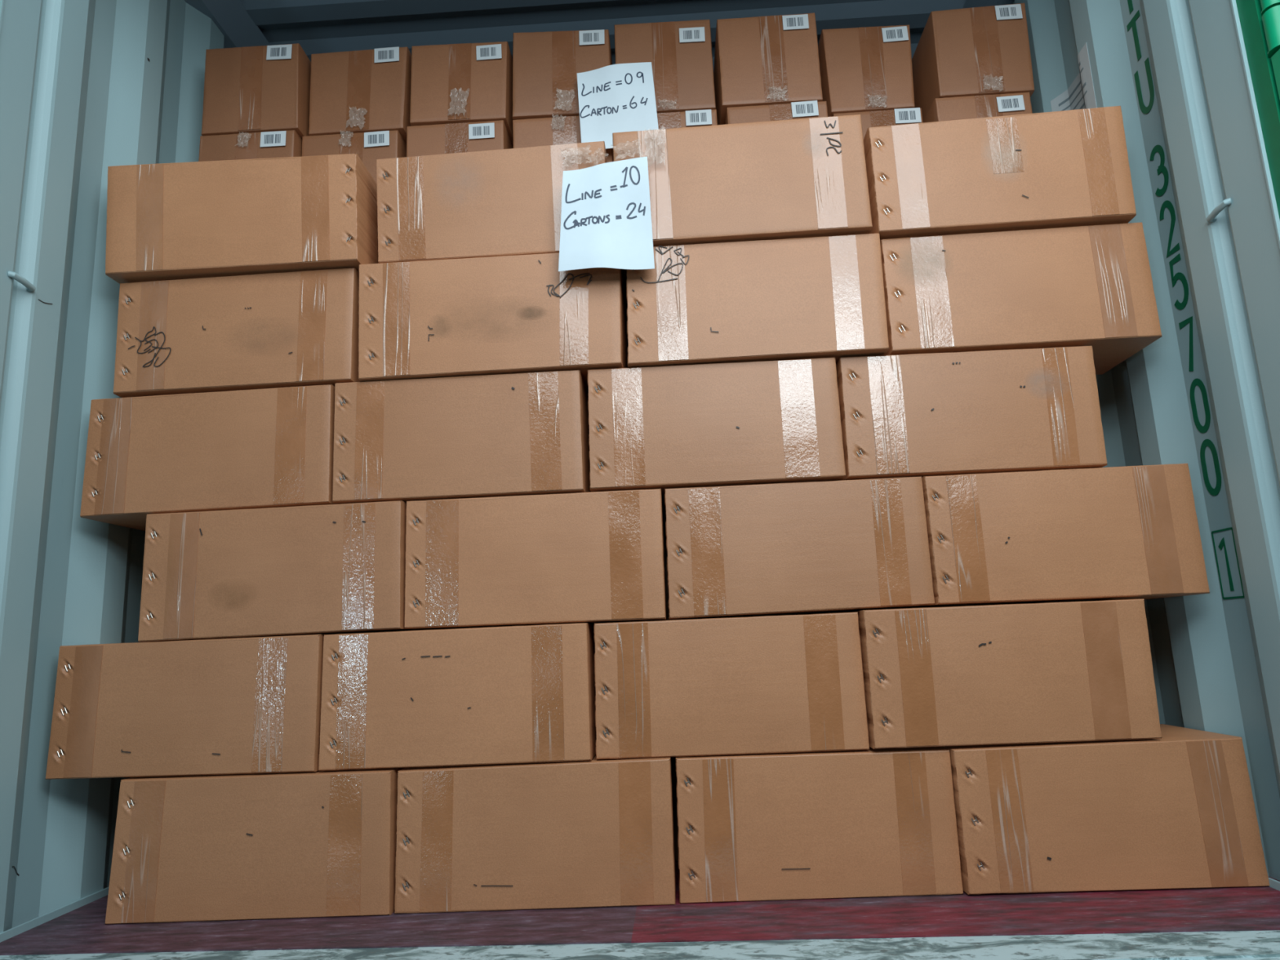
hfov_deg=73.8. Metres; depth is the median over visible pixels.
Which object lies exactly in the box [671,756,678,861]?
carton
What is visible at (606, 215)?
paper note
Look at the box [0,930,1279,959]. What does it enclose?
sill
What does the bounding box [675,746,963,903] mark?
carton
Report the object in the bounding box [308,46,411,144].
carton
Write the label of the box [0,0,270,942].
wall
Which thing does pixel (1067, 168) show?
carton
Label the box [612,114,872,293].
carton
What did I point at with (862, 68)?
carton
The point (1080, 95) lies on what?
notice sheet
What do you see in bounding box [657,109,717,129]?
carton
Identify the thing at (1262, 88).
container door
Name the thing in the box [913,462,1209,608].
carton
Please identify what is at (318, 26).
ceiling
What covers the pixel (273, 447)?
carton
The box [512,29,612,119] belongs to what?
carton
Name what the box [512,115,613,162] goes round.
carton
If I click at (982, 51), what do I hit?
carton
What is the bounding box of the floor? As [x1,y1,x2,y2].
[0,861,1279,955]
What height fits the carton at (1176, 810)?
0.263 m
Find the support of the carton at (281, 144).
on the carton
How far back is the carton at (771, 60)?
2.26 m
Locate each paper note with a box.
[558,156,654,271]
[577,62,658,148]
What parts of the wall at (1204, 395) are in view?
rail, rail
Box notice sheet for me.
[1050,42,1097,111]
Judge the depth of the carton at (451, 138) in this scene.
2.25 m
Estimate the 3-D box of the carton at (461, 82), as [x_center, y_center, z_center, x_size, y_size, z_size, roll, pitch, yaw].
[-0.474,-1.019,2.542,0.265,0.237,0.552,-3,-11,2]
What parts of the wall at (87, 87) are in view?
rail, rail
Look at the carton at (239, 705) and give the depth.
1.71 m
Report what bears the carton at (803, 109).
on the carton
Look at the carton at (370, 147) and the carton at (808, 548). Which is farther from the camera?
the carton at (370, 147)
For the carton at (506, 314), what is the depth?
1.83 m
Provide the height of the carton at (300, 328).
0.261 m
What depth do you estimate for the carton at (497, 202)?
1.90 m
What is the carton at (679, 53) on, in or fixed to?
on the carton at (691, 118)
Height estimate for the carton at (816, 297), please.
0.265 m
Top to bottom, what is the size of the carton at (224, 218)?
0.265 m
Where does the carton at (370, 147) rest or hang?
on the carton
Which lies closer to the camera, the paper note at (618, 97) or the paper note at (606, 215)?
the paper note at (606, 215)
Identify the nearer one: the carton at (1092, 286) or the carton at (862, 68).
the carton at (1092, 286)
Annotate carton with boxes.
[45,634,326,779]
[80,384,337,530]
[105,153,378,284]
[105,767,404,924]
[113,267,359,397]
[137,500,426,641]
[198,129,302,161]
[201,43,311,138]
[302,130,406,182]
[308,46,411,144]
[318,622,596,770]
[332,369,591,504]
[358,252,627,392]
[376,141,607,263]
[394,754,675,913]
[404,488,666,630]
[406,120,513,156]
[409,41,513,147]
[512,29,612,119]
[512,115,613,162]
[586,357,845,505]
[593,612,869,759]
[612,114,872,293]
[613,19,715,113]
[626,233,888,368]
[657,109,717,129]
[663,511,669,620]
[664,476,934,620]
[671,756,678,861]
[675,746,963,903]
[713,13,822,124]
[724,100,827,124]
[817,24,915,116]
[832,107,923,139]
[835,346,1106,479]
[853,599,1161,749]
[863,106,1136,239]
[880,222,1161,374]
[911,3,1034,121]
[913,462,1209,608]
[923,92,1032,122]
[941,724,1269,894]
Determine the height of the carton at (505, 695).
0.265 m
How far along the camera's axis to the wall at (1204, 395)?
1.71 m
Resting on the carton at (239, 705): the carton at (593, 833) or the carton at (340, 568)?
the carton at (340, 568)
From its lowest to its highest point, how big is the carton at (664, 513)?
0.266 m
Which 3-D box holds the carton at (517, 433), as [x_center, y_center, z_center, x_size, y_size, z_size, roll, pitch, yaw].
[-0.381,-0.070,1.923,0.530,0.261,0.265,-3,-11,2]
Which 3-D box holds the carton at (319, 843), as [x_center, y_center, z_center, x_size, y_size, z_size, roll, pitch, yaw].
[-0.750,0.734,1.779,0.554,0.264,0.280,-3,-11,2]
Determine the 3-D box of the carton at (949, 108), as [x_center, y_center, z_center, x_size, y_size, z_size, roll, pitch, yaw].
[0.919,-0.834,2.479,0.247,0.266,0.546,-3,-11,2]
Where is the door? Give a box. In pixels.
[1259,0,1279,99]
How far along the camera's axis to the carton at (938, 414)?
1.77 m
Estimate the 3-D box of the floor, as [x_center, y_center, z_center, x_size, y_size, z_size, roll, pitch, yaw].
[0.056,1.081,2.982,2.410,0.028,3.280,-3,-11,2]
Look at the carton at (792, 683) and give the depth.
1.68 m
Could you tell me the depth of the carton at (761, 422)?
1.78 m
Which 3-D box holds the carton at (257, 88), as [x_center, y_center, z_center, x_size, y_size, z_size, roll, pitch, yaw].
[-1.033,-1.003,2.550,0.265,0.257,0.546,-3,-11,2]
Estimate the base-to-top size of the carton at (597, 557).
0.266 m
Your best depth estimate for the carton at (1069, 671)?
1.65 m
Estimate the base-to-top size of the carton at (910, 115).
0.266 m
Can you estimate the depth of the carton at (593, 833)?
1.63 m
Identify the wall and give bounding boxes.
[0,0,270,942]
[963,0,1279,890]
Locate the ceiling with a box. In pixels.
[240,0,966,66]

